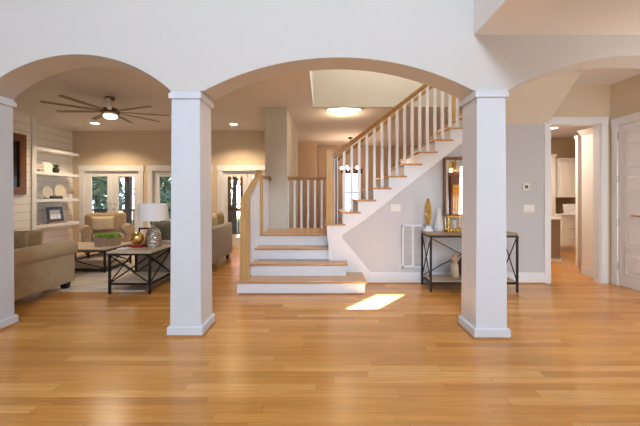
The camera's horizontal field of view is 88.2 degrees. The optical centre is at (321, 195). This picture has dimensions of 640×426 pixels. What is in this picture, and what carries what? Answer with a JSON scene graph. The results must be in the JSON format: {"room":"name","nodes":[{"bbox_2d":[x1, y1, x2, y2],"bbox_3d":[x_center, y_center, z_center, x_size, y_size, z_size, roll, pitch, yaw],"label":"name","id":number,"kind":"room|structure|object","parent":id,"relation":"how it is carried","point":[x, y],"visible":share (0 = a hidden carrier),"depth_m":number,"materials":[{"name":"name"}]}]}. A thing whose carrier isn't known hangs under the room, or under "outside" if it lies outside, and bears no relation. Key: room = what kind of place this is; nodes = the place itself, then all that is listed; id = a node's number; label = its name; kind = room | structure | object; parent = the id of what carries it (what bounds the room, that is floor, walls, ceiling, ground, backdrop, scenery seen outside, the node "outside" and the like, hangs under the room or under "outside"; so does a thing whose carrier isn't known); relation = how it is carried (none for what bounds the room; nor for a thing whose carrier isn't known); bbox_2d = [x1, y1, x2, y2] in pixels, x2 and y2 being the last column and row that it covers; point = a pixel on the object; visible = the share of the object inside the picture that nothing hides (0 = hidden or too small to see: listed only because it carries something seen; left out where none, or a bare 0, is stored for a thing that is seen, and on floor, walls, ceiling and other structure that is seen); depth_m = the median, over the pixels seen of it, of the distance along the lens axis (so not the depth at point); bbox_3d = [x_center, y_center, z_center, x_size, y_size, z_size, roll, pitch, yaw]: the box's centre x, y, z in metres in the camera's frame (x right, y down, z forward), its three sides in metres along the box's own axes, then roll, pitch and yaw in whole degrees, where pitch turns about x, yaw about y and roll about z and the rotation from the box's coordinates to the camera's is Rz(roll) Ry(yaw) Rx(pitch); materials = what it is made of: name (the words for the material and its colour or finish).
{"room":"entrance hall","nodes":[
{"label":"entrance hall","id":0,"kind":"room"},
{"bbox_2d":[13,110,30,230],"bbox_3d":[-6.450,-0.183,5.850,0.400,3.100,2.700,0,0,0],"label":"wall","id":1,"kind":"structure","parent":0,"point":[21,121],"depth_m":6.93,"materials":[{"name":"white wood"}]},
{"bbox_2d":[13,133,26,194],"bbox_3d":[-6.225,-0.654,6.240,0.050,1.250,1.380,0,0,0],"label":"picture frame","id":2,"kind":"object","parent":1,"relation":"attached to","point":[19,140],"visible":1,"depth_m":6.79,"materials":[{"name":"brown wood"}]},
{"bbox_2d":[31,115,36,229],"bbox_3d":[-6.237,-0.183,7.145,0.025,3.100,0.110,0,0,0],"label":"trim","id":3,"kind":"structure","parent":1,"relation":"attached to","point":[33,118],"depth_m":7.12,"materials":[{"name":"white paint"}]},
{"bbox_2d":[37,122,72,243],"bbox_3d":[-6.775,-0.183,6.165,0.250,3.100,5.270,0,0,0],"label":"wall","id":4,"kind":"structure","parent":0,"point":[48,136],"depth_m":8.23,"materials":[{"name":"white wood"}]},
{"bbox_2d":[37,147,78,156],"bbox_3d":[-6.475,-1.058,7.880,0.350,0.070,1.360,0,0,0],"label":"floating shelf","id":5,"kind":"object","parent":4,"relation":"attached to","point":[39,149],"visible":0.56,"depth_m":7.94,"materials":[{"name":"white paint"}]},
{"bbox_2d":[37,171,78,176],"bbox_3d":[-6.475,-0.518,7.880,0.350,0.070,1.360,0,0,0],"label":"floating shelf","id":6,"kind":"object","parent":4,"relation":"attached to","point":[41,173],"visible":0.56,"depth_m":7.83,"materials":[{"name":"white paint"}]},
{"bbox_2d":[43,162,51,171],"bbox_3d":[-6.444,-0.671,7.750,0.049,0.241,0.220,0,0,0],"label":"picture frame","id":7,"kind":"object","parent":6,"relation":"on","point":[47,167],"visible":0.82,"depth_m":7.74,"materials":[{"name":"white paper"}]},
{"bbox_2d":[45,164,49,170],"bbox_3d":[-6.447,-0.671,7.750,0.029,0.160,0.140,0,0,0],"label":"picture","id":8,"kind":"object","parent":7,"relation":"attached to","point":[47,166],"depth_m":7.75},
{"bbox_2d":[52,164,59,172],"bbox_3d":[-6.442,-0.669,7.996,0.251,0.232,0.194,0,0,19],"label":"potted plant","id":9,"kind":"object","parent":6,"relation":"on","point":[55,169],"visible":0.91,"depth_m":7.95,"materials":[{"name":"green plant"}]},
{"bbox_2d":[37,221,78,228],"bbox_3d":[-6.475,0.692,7.880,0.350,0.070,1.360,0,0,0],"label":"floating shelf","id":10,"kind":"object","parent":4,"relation":"attached to","point":[67,222],"visible":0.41,"depth_m":7.89,"materials":[{"name":"white paint"}]},
{"bbox_2d":[46,221,66,223],"bbox_3d":[-6.430,0.642,7.930,0.180,0.030,0.540,0,0,0],"label":"book","id":11,"kind":"object","parent":10,"relation":"on","point":[61,221],"visible":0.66,"depth_m":7.88,"materials":[{"name":"beige paper"}]},
{"bbox_2d":[46,206,63,222],"bbox_3d":[-6.452,0.445,7.980,0.064,0.370,0.480,0,0,0],"label":"picture frame","id":12,"kind":"object","parent":11,"relation":"on","point":[54,214],"visible":0.97,"depth_m":7.96,"materials":[{"name":"black wood"}]},
{"bbox_2d":[49,210,60,218],"bbox_3d":[-6.455,0.445,7.980,0.036,0.220,0.330,0,0,0],"label":"picture","id":13,"kind":"object","parent":12,"relation":"attached to","point":[53,214],"depth_m":7.97},
{"bbox_2d":[37,199,78,201],"bbox_3d":[-6.475,0.102,7.880,0.350,0.070,1.360,0,0,0],"label":"floating shelf","id":14,"kind":"object","parent":4,"relation":"attached to","point":[38,200],"visible":0.53,"depth_m":7.83,"materials":[{"name":"white paint"}]},
{"bbox_2d":[42,186,52,198],"bbox_3d":[-6.478,-0.084,7.760,0.116,0.302,0.300,0,0,0],"label":"decorative plate","id":15,"kind":"object","parent":14,"relation":"on","point":[47,191],"visible":0.98,"depth_m":7.75,"materials":[{"name":"grey ceramic"}]},
{"bbox_2d":[50,196,62,198],"bbox_3d":[-6.375,0.032,7.920,0.090,0.070,0.280,0,0,0],"label":"box","id":16,"kind":"object","parent":14,"relation":"on","point":[51,197],"visible":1,"depth_m":7.87,"materials":[{"name":"grey wood"}]},
{"bbox_2d":[55,184,65,198],"bbox_3d":[-6.477,-0.109,8.140,0.118,0.352,0.350,0,0,0],"label":"decorative plate","id":17,"kind":"object","parent":14,"relation":"on","point":[60,190],"visible":0.88,"depth_m":8.16,"materials":[{"name":"beige ceramic"}]},
{"bbox_2d":[73,131,264,241],"bbox_3d":[-3.950,-0.183,8.875,5.900,3.100,0.150,0,0,0],"label":"wall","id":18,"kind":"structure","parent":0,"point":[145,148],"depth_m":8.80,"materials":[{"name":"beige paint"}]},
{"bbox_2d":[78,165,143,241],"bbox_3d":[-5.610,0.277,8.830,1.740,2.180,0.180,0,0,0],"label":"door","id":19,"kind":"structure","parent":18,"relation":"in","point":[86,172],"depth_m":8.84,"materials":[{"name":"white paint"}]},
{"bbox_2d":[147,165,211,227],"bbox_3d":[-3.790,0.277,8.830,1.740,2.180,0.180,0,0,0],"label":"door","id":20,"kind":"structure","parent":18,"relation":"in","point":[155,172],"depth_m":8.80,"materials":[{"name":"white paint"}]},
{"bbox_2d":[217,165,264,246],"bbox_3d":[-2.000,0.277,8.830,1.600,2.180,0.180,0,0,0],"label":"door","id":21,"kind":"structure","parent":18,"relation":"in","point":[224,172],"depth_m":8.83,"materials":[{"name":"white paint"}]},
{"bbox_2d":[265,107,297,228],"bbox_3d":[-0.895,-0.183,7.890,0.430,3.100,2.920,0,0,0],"label":"wall","id":22,"kind":"structure","parent":0,"point":[281,136],"depth_m":6.43,"materials":[{"name":"grey paint"}]},
{"bbox_2d":[0,234,639,425],"bbox_3d":[0.150,1.417,4.150,14.100,0.100,15.500,0,0,0],"label":"floor","id":23,"kind":"structure","parent":0,"point":[389,354],"depth_m":2.76,"materials":[{"name":"brown wood"}]},
{"bbox_2d":[0,96,20,330],"bbox_3d":[-3.447,0.170,3.370,0.372,2.395,0.404,0,0,0],"label":"column","id":24,"kind":"structure","parent":23,"relation":"on","point":[8,318],"depth_m":3.46,"materials":[{"name":"white paint"}]},
{"bbox_2d":[14,240,77,300],"bbox_3d":[-4.865,0.937,4.311,2.419,0.860,1.302,0,0,0],"label":"sofa","id":25,"kind":"object","parent":23,"relation":"on","point":[37,268],"visible":0.91,"depth_m":4.38,"materials":[{"name":"fabric"}]},
{"bbox_2d":[14,230,28,248],"bbox_3d":[-4.160,0.677,4.420,0.360,0.415,0.173,0,0,-43],"label":"throw cushion","id":26,"kind":"object","parent":25,"relation":"on","point":[21,238],"visible":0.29,"depth_m":4.45,"materials":[{"name":"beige fabric"}]},
{"bbox_2d":[28,229,43,245],"bbox_3d":[-4.220,0.687,4.740,0.340,0.392,0.173,0,0,-34],"label":"throw cushion","id":27,"kind":"object","parent":25,"relation":"on","point":[35,236],"visible":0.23,"depth_m":4.76,"materials":[{"name":"fabric"}]},
{"bbox_2d":[42,254,169,291],"bbox_3d":[-4.300,1.361,6.235,3.500,0.012,3.030,0,0,0],"label":"area rug","id":28,"kind":"object","parent":23,"relation":"on","point":[85,280],"visible":0.17,"depth_m":5.24,"materials":[{"name":"beige fabric"}]},
{"bbox_2d":[75,242,132,272],"bbox_3d":[-4.395,1.143,6.225,1.170,0.425,0.850,0,0,0],"label":"coffee table","id":29,"kind":"object","parent":28,"relation":"on","point":[82,246],"visible":0.48,"depth_m":6.04,"materials":[{"name":"brown wood"}]},
{"bbox_2d":[75,260,125,267],"bbox_3d":[-4.395,1.280,6.225,1.090,0.015,0.770,0,0,0],"label":"shelf","id":30,"kind":"object","parent":29,"relation":"attached to","point":[98,263],"depth_m":6.22,"materials":[{"name":"brown wood"}]},
{"bbox_2d":[94,232,121,245],"bbox_3d":[-4.026,0.810,6.197,0.460,0.239,0.214,0,0,-15],"label":"trough","id":31,"kind":"object","parent":29,"relation":"on","point":[100,239],"visible":1,"depth_m":6.13,"materials":[{"name":"beige wood"}]},
{"bbox_2d":[79,212,134,258],"bbox_3d":[-4.960,0.875,7.625,1.017,0.960,0.747,0,0,-39],"label":"armchair","id":32,"kind":"object","parent":28,"relation":"on","point":[126,230],"visible":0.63,"depth_m":7.61,"materials":[{"name":"fabric"}]},
{"bbox_2d":[90,216,114,230],"bbox_3d":[-5.080,0.637,7.640,0.480,0.343,0.194,0,0,-39],"label":"throw cushion","id":33,"kind":"object","parent":32,"relation":"on","point":[106,222],"visible":0.98,"depth_m":7.58,"materials":[{"name":"beige fabric"}]},
{"bbox_2d":[91,232,123,241],"bbox_3d":[-4.903,0.943,7.554,0.594,0.157,0.567,0,0,-39],"label":"seat cushion","id":34,"kind":"object","parent":32,"relation":"on","point":[122,233],"depth_m":7.56,"materials":[{"name":"fabric"}]},
{"bbox_2d":[106,244,170,293],"bbox_3d":[-2.663,1.061,4.895,0.615,0.588,0.710,0,0,0],"label":"end table","id":35,"kind":"object","parent":28,"relation":"on","point":[148,278],"visible":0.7,"depth_m":4.64,"materials":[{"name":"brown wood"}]},
{"bbox_2d":[117,247,130,249],"bbox_3d":[-2.870,0.759,4.785,0.140,0.015,0.130,0,0,0],"label":"book","id":36,"kind":"object","parent":35,"relation":"on","point":[121,248],"visible":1,"depth_m":4.73,"materials":[{"name":"white paper"}]},
{"bbox_2d":[128,244,144,247],"bbox_3d":[-2.775,0.747,4.960,0.190,0.040,0.160,0,0,0],"label":"book","id":37,"kind":"object","parent":35,"relation":"on","point":[131,245],"visible":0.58,"depth_m":4.88,"materials":[{"name":"red paper"}]},
{"bbox_2d":[130,232,144,244],"bbox_3d":[-2.775,0.632,4.960,0.190,0.190,0.190,0,0,0],"label":"ornament","id":38,"kind":"object","parent":37,"relation":"on","point":[136,238],"visible":1,"depth_m":4.90,"materials":[{"name":"gold metal"}]},
{"bbox_2d":[112,272,169,282],"bbox_3d":[-2.663,1.204,4.895,0.535,0.015,0.630,0,0,0],"label":"shelf","id":39,"kind":"object","parent":35,"relation":"attached to","point":[132,278],"depth_m":4.80,"materials":[{"name":"brown wood"}]},
{"bbox_2d":[137,201,168,247],"bbox_3d":[-2.555,0.420,5.000,0.430,0.694,0.430,0,0,0],"label":"table lamp","id":40,"kind":"object","parent":35,"relation":"on","point":[153,211],"visible":1,"depth_m":4.89,"materials":[{"name":"white fabric"}]},
{"bbox_2d":[138,222,231,271],"bbox_3d":[-2.515,0.972,6.330,1.090,0.790,1.940,0,0,0],"label":"loveseat","id":41,"kind":"object","parent":23,"relation":"on","point":[222,233],"visible":0.42,"depth_m":6.11,"materials":[{"name":"beige fabric"}]},
{"bbox_2d":[150,221,170,239],"bbox_3d":[-2.740,0.627,5.720,0.420,0.392,0.182,0,0,-11],"label":"throw cushion","id":42,"kind":"object","parent":41,"relation":"on","point":[164,227],"visible":0.41,"depth_m":5.65,"materials":[{"name":"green fabric"}]},
{"bbox_2d":[212,213,217,226],"bbox_3d":[-2.205,0.587,6.600,0.176,0.479,0.460,0,0,0],"label":"throw cushion","id":43,"kind":"object","parent":41,"relation":"on","point":[214,216],"visible":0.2,"depth_m":6.58,"materials":[{"name":"beige fabric"}]},
{"bbox_2d":[212,212,223,224],"bbox_3d":[-2.200,0.587,6.920,0.177,0.499,0.460,0,0,14],"label":"throw cushion","id":44,"kind":"object","parent":41,"relation":"on","point":[220,216],"visible":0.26,"depth_m":6.93,"materials":[{"name":"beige fabric"}]},
{"bbox_2d":[165,91,216,336],"bbox_3d":[-1.335,0.170,3.395,0.372,2.395,0.404,0,0,0],"label":"column","id":45,"kind":"structure","parent":23,"relation":"on","point":[191,315],"depth_m":3.23,"materials":[{"name":"white paint"}]},
{"bbox_2d":[235,114,461,293],"bbox_3d":[0.780,-0.040,5.605,3.970,2.813,2.070,0,0,0],"label":"staircase","id":46,"kind":"structure","parent":23,"relation":"on","point":[289,260],"depth_m":5.14,"materials":[{"name":"white paint"}]},
{"bbox_2d":[240,170,262,278],"bbox_3d":[-1.084,0.376,5.144,0.131,1.617,0.939,0,0,3],"label":"stair railing","id":47,"kind":"object","parent":46,"relation":"on","point":[251,203],"visible":1,"depth_m":4.98,"materials":[{"name":"brown wood"}]},
{"bbox_2d":[263,175,270,231],"bbox_3d":[-1.040,0.124,6.014,0.109,1.022,0.828,0,0,0],"label":"landing railing","id":48,"kind":"object","parent":46,"relation":"on","point":[266,179],"visible":0.76,"depth_m":6.01,"materials":[{"name":"white paint"}]},
{"bbox_2d":[288,176,325,227],"bbox_3d":[-0.280,0.116,6.560,0.839,1.037,0.109,0,0,0],"label":"landing railing","id":49,"kind":"object","parent":46,"relation":"on","point":[289,178],"visible":0.68,"depth_m":6.54,"materials":[{"name":"white paint"}]},
{"bbox_2d":[326,84,458,223],"bbox_3d":[1.416,-1.099,5.235,2.698,3.067,0.115,0,0,0],"label":"stair railing","id":50,"kind":"object","parent":46,"relation":"on","point":[331,157],"visible":0.73,"depth_m":5.21,"materials":[{"name":"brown wood"}]},
{"bbox_2d":[338,86,455,160],"bbox_3d":[1.422,-1.088,6.270,2.684,3.046,0.090,0,0,0],"label":"stair railing","id":51,"kind":"object","parent":46,"relation":"on","point":[385,122],"visible":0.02,"depth_m":6.24,"materials":[{"name":"brown wood"}]},
{"bbox_2d":[421,230,518,291],"bbox_3d":[2.165,0.950,4.902,1.270,0.835,0.443,0,0,0],"label":"console table","id":52,"kind":"object","parent":23,"relation":"on","point":[431,278],"visible":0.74,"depth_m":4.73,"materials":[{"name":"brown wood"}]},
{"bbox_2d":[423,198,433,231],"bbox_3d":[1.610,0.280,5.000,0.160,0.505,0.160,0,0,0],"label":"leaf sculpture","id":53,"kind":"object","parent":52,"relation":"on","point":[428,228],"visible":1,"depth_m":5.00,"materials":[{"name":"gold metal"}]},
{"bbox_2d":[434,209,443,231],"bbox_3d":[1.770,0.362,5.000,0.150,0.340,0.150,0,0,0],"label":"vase","id":54,"kind":"object","parent":52,"relation":"on","point":[438,226],"visible":0.98,"depth_m":4.96,"materials":[{"name":"white ceramic"}]},
{"bbox_2d":[444,216,461,231],"bbox_3d":[1.994,0.416,4.970,0.308,0.235,0.167,0,0,0],"label":"candle holder","id":55,"kind":"object","parent":52,"relation":"on","point":[453,229],"visible":0.86,"depth_m":4.93,"materials":[{"name":"gold metal"}]},
{"bbox_2d":[452,220,455,229],"bbox_3d":[1.990,0.447,4.980,0.064,0.150,0.064,0,0,0],"label":"candle","id":56,"kind":"object","parent":55,"relation":"on","point":[453,222],"depth_m":4.95,"materials":[{"name":"white wax"}]},
{"bbox_2d":[451,253,458,277],"bbox_3d":[1.985,1.030,4.930,0.110,0.365,0.110,0,0,0],"label":"bottle vase","id":57,"kind":"object","parent":52,"relation":"on","point":[454,266],"visible":1,"depth_m":4.89,"materials":[{"name":"beige ceramic"}]},
{"bbox_2d":[458,256,461,275],"bbox_3d":[2.140,1.062,4.930,0.210,0.300,0.210,0,0,0],"label":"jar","id":58,"kind":"object","parent":52,"relation":"on","point":[460,259],"visible":0.2,"depth_m":4.90,"materials":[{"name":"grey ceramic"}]},
{"bbox_2d":[423,274,515,281],"bbox_3d":[2.165,1.220,4.905,1.210,0.017,0.390,0,0,0],"label":"shelf","id":59,"kind":"object","parent":52,"relation":"attached to","point":[435,277],"depth_m":4.85,"materials":[{"name":"brown wood"}]},
{"bbox_2d":[457,89,512,339],"bbox_3d":[1.632,0.170,3.345,0.372,2.395,0.404,0,0,0],"label":"column","id":60,"kind":"structure","parent":23,"relation":"on","point":[483,316],"depth_m":3.18,"materials":[{"name":"white paint"}]},
{"bbox_2d":[551,154,556,216],"bbox_3d":[5.390,0.157,8.515,1.020,2.420,0.450,0,0,0],"label":"pantry cabinet","id":61,"kind":"object","parent":23,"relation":"on","point":[553,156],"visible":0.11,"depth_m":8.32,"materials":[{"name":"white paint"}]},
{"bbox_2d":[551,217,565,260],"bbox_3d":[4.635,0.914,7.425,0.930,0.905,1.050,0,0,0],"label":"base cabinet","id":62,"kind":"object","parent":23,"relation":"on","point":[555,221],"visible":0.19,"depth_m":6.95,"materials":[{"name":"brown wood"}]},
{"bbox_2d":[551,217,565,219],"bbox_3d":[4.635,0.479,7.425,0.930,0.035,1.050,0,0,0],"label":"countertop","id":63,"kind":"structure","parent":62,"relation":"on","point":[552,218],"depth_m":6.90,"materials":[{"name":"white stone"}]},
{"bbox_2d":[556,215,575,250],"bbox_3d":[6.405,0.927,8.424,1.010,0.880,0.633,0,0,0],"label":"base cabinet","id":64,"kind":"object","parent":23,"relation":"on","point":[568,226],"visible":0.41,"depth_m":8.14,"materials":[{"name":"white paint"}]},
{"bbox_2d":[556,213,575,215],"bbox_3d":[6.407,0.469,8.420,1.025,0.035,0.640,0,0,0],"label":"countertop","id":65,"kind":"structure","parent":64,"relation":"on","point":[558,214],"depth_m":8.10,"materials":[{"name":"white stone"}]},
{"bbox_2d":[563,204,575,213],"bbox_3d":[6.230,0.327,8.262,0.360,0.257,0.084,0,0,0],"label":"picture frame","id":66,"kind":"object","parent":65,"relation":"on","point":[568,208],"visible":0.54,"depth_m":8.25,"materials":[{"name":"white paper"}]},
{"bbox_2d":[574,135,581,267],"bbox_3d":[5.190,0.107,6.325,0.660,2.520,0.090,0,0,0],"label":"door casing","id":67,"kind":"structure","parent":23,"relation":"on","point":[578,138],"depth_m":6.30,"materials":[{"name":"white paint"}]},
{"bbox_2d":[577,127,592,276],"bbox_3d":[4.890,0.107,5.565,0.720,2.520,0.600,0,0,0],"label":"column","id":68,"kind":"structure","parent":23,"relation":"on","point":[587,134],"depth_m":5.69,"materials":[{"name":"white paint"}]},
{"bbox_2d":[0,0,639,99],"bbox_3d":[-1.130,-1.433,3.375,11.540,5.600,0.310,0,0,0],"label":"wall","id":69,"kind":"structure","parent":0,"point":[214,48],"depth_m":3.22,"materials":[{"name":"grey paint"}]},
{"bbox_2d":[13,67,639,145],"bbox_3d":[-1.130,-1.833,7.715,11.540,0.200,8.370,0,0,0],"label":"ceiling","id":70,"kind":"structure","parent":0,"point":[245,106],"depth_m":6.46,"materials":[{"name":"white paint"}]},
{"bbox_2d":[40,95,168,122],"bbox_3d":[-3.744,-1.543,5.800,1.832,0.380,1.860,0,0,0],"label":"ceiling fan","id":71,"kind":"object","parent":70,"relation":"hanging from","point":[108,112],"visible":1,"depth_m":5.70,"materials":[{"name":"brown wood"}]},
{"bbox_2d":[325,107,362,110],"bbox_3d":[0.440,-1.724,6.580,0.790,0.018,0.261,0,0,0],"label":"light","id":72,"kind":"object","parent":70,"relation":"in","point":[336,108],"visible":1,"depth_m":6.55,"materials":[{"name":"white glass"}]},
{"bbox_2d":[327,108,360,110],"bbox_3d":[0.440,-1.719,6.580,0.740,0.008,0.244,0,0,0],"label":"diffuser","id":73,"kind":"object","parent":72,"relation":"attached to","point":[329,109],"depth_m":6.55,"materials":[{"name":"white glass"}]},
{"bbox_2d":[340,137,357,172],"bbox_3d":[0.825,-1.218,9.810,0.576,1.030,0.580,0,0,0],"label":"chandelier","id":74,"kind":"object","parent":70,"relation":"hanging from","point":[350,138],"visible":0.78,"depth_m":9.74,"materials":[{"name":"white glass"}]},
{"bbox_2d":[298,142,417,227],"bbox_3d":[1.095,-0.183,11.060,4.410,3.100,0.920,0,0,0],"label":"wall","id":75,"kind":"structure","parent":0,"point":[311,157],"depth_m":11.40,"materials":[{"name":"beige paint"}]},
{"bbox_2d":[342,174,357,208],"bbox_3d":[1.030,-0.118,11.420,0.660,1.530,0.100,0,0,0],"label":"window","id":76,"kind":"structure","parent":75,"relation":"in","point":[342,174],"depth_m":11.37,"materials":[{"name":"white glass"}]},
{"bbox_2d":[342,169,361,173],"bbox_3d":[1.030,-0.853,11.310,0.700,0.160,0.060,0,0,0],"label":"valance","id":77,"kind":"object","parent":76,"relation":"attached to","point":[342,169],"visible":0.5,"depth_m":11.28,"materials":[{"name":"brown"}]},
{"bbox_2d":[311,70,461,107],"bbox_3d":[1.565,-3.033,5.340,3.670,2.600,2.380,0,0,0],"label":"wall","id":78,"kind":"structure","parent":0,"point":[331,88],"depth_m":6.43,"materials":[{"name":"beige paint"}]},
{"bbox_2d":[342,85,610,282],"bbox_3d":[2.380,-0.183,5.230,4.520,3.100,0.120,0,0,0],"label":"wall","id":79,"kind":"structure","parent":0,"point":[376,241],"depth_m":5.17,"materials":[{"name":"grey paint"}]},
{"bbox_2d":[391,204,400,211],"bbox_3d":[1.153,0.187,5.163,0.160,0.118,0.013,0,0,0],"label":"switch plate","id":80,"kind":"object","parent":79,"relation":"attached to","point":[394,207],"visible":1,"depth_m":5.16,"materials":[{"name":"white plastic"}]},
{"bbox_2d":[401,224,424,267],"bbox_3d":[1.423,0.784,5.161,0.361,0.681,0.018,0,0,0],"label":"air vent","id":81,"kind":"object","parent":79,"relation":"in","point":[410,234],"visible":0.8,"depth_m":5.16,"materials":[{"name":"white metal"}]},
{"bbox_2d":[443,157,461,215],"bbox_3d":[2.165,-0.140,5.147,0.544,0.940,0.045,0,0,0],"label":"mirror","id":82,"kind":"object","parent":79,"relation":"attached to","point":[452,166],"visible":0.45,"depth_m":5.15,"materials":[{"name":"clear glass"}]},
{"bbox_2d":[367,272,545,283],"bbox_3d":[2.090,1.282,5.154,2.780,0.170,0.032,0,0,0],"label":"baseboard","id":83,"kind":"structure","parent":79,"relation":"attached to","point":[375,277],"depth_m":5.15,"materials":[{"name":"white paint"}]},
{"bbox_2d":[522,183,529,189],"bbox_3d":[3.190,-0.143,5.158,0.110,0.110,0.024,0,0,0],"label":"thermostat","id":84,"kind":"object","parent":79,"relation":"attached to","point":[525,186],"visible":1,"depth_m":5.15,"materials":[{"name":"white plastic"}]},
{"bbox_2d":[523,205,533,211],"bbox_3d":[3.240,0.197,5.163,0.170,0.118,0.013,0,0,0],"label":"switch plate","id":85,"kind":"object","parent":79,"relation":"attached to","point":[526,208],"visible":1,"depth_m":5.16,"materials":[{"name":"white plastic"}]},
{"bbox_2d":[544,117,608,283],"bbox_3d":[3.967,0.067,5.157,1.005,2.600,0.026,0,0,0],"label":"door frame","id":86,"kind":"structure","parent":79,"relation":"attached to","point":[603,121],"depth_m":5.15,"materials":[{"name":"white paint"}]},
{"bbox_2d":[462,70,581,123],"bbox_3d":[2.865,-1.428,4.825,1.330,0.610,0.690,0,0,0],"label":"ceiling","id":87,"kind":"structure","parent":0,"point":[536,101],"depth_m":4.81,"materials":[{"name":"beige paint"}]},
{"bbox_2d":[474,0,639,34],"bbox_3d":[3.060,-2.903,-0.140,3.160,2.660,6.720,0,0,0],"label":"ceiling","id":88,"kind":"structure","parent":0,"point":[491,17],"depth_m":2.92,"materials":[{"name":"white paint"}]},
{"bbox_2d":[551,138,575,212],"bbox_3d":[5.310,-0.083,7.020,3.780,2.900,3.700,0,0,0],"label":"wall","id":89,"kind":"structure","parent":0,"point":[563,147],"depth_m":8.75,"materials":[{"name":"beige paint"}]},
{"bbox_2d":[556,158,575,196],"bbox_3d":[6.440,-0.458,8.517,1.040,0.990,0.547,0,0,0],"label":"upper cabinet","id":90,"kind":"object","parent":89,"relation":"attached to","point":[565,167],"visible":0.27,"depth_m":8.28,"materials":[{"name":"white paint"}]},
{"bbox_2d":[551,126,592,137],"bbox_3d":[5.310,-1.583,7.080,3.780,0.100,3.580,0,0,0],"label":"ceiling","id":91,"kind":"structure","parent":0,"point":[562,131],"depth_m":7.84,"materials":[{"name":"white paint"}]},
{"bbox_2d":[611,74,639,285],"bbox_3d":[4.580,-0.183,4.350,0.120,3.100,1.640,0,0,0],"label":"wall","id":92,"kind":"structure","parent":0,"point":[625,94],"depth_m":4.95,"materials":[{"name":"beige paint"}]},
{"bbox_2d":[611,112,639,285],"bbox_3d":[4.506,0.087,4.785,0.028,2.560,0.710,0,0,0],"label":"door frame","id":93,"kind":"structure","parent":92,"relation":"in","point":[634,117],"depth_m":5.07,"materials":[{"name":"white paint"}]},
{"bbox_2d":[617,121,639,290],"bbox_3d":[4.514,0.143,4.793,0.092,2.423,0.498,0,0,0],"label":"door","id":94,"kind":"structure","parent":92,"relation":"in","point":[628,179],"depth_m":4.85,"materials":[{"name":"white paint"}]},
{"label":"outside","id":95,"kind":"structure","parent":0,"visible":0},
{"bbox_2d":[93,206,349,232],"bbox_3d":[0.000,1.817,34.475,60.000,0.100,51.050,0,0,0],"label":"ground","id":96,"kind":"structure","parent":95,"point":[346,207],"depth_m":24.81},
{"bbox_2d":[92,177,124,212],"bbox_3d":[-11.124,-1.066,15.852,3.436,5.676,4.216,0,0,-33],"label":"tree","id":97,"kind":"object","parent":96,"relation":"on","point":[100,188],"visible":0.17,"depth_m":15.04,"materials":[{"name":"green plant"}]},
{"bbox_2d":[132,177,170,221],"bbox_3d":[-9.277,-0.834,20.035,3.824,5.436,3.614,0,0,-23],"label":"tree","id":98,"kind":"object","parent":96,"relation":"on","point":[165,195],"visible":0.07,"depth_m":19.62,"materials":[{"name":"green plant"}]},
{"bbox_2d":[160,177,170,218],"bbox_3d":[-6.251,-0.455,14.856,3.025,4.455,2.907,0,0,0],"label":"tree","id":99,"kind":"object","parent":96,"relation":"on","point":[167,185],"visible":0.06,"depth_m":14.69,"materials":[{"name":"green plant"}]},
{"bbox_2d":[231,171,247,232],"bbox_3d":[-3.811,-1.024,14.435,2.182,5.592,2.383,0,0,0],"label":"tree","id":100,"kind":"object","parent":96,"relation":"on","point":[235,179],"visible":0.02,"depth_m":14.41,"materials":[{"name":"brown plant"}]},
{"bbox_2d":[231,177,253,215],"bbox_3d":[-7.500,-0.733,32.000,7.000,5.000,6.800,0,0,0],"label":"house","id":101,"kind":"structure","parent":96,"relation":"on","point":[238,182],"depth_m":29.00,"materials":[{"name":"white"}]},
{"bbox_3d":[-5.100,1.452,10.125,7.800,0.130,2.350,0,0,0],"label":"porch deck","id":102,"kind":"object","parent":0,"visible":0},
{"bbox_2d":[125,177,131,224],"bbox_3d":[-6.500,-0.038,11.080,0.160,2.850,0.160,0,0,0],"label":"porch post","id":103,"kind":"object","parent":102,"relation":"on","point":[128,180],"visible":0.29,"depth_m":11.00,"materials":[{"name":"brown"}]},
{"bbox_3d":[-3.600,-0.038,11.080,0.160,2.850,0.160,0,0,0],"label":"porch post","id":104,"kind":"object","parent":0,"visible":0},
{"bbox_2d":[92,209,239,233],"bbox_3d":[-5.125,0.862,11.090,7.750,0.850,0.060,0,0,0],"label":"porch railing","id":105,"kind":"object","parent":104,"relation":"attached to","point":[95,210],"visible":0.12,"depth_m":11.08,"materials":[{"name":"brown"}]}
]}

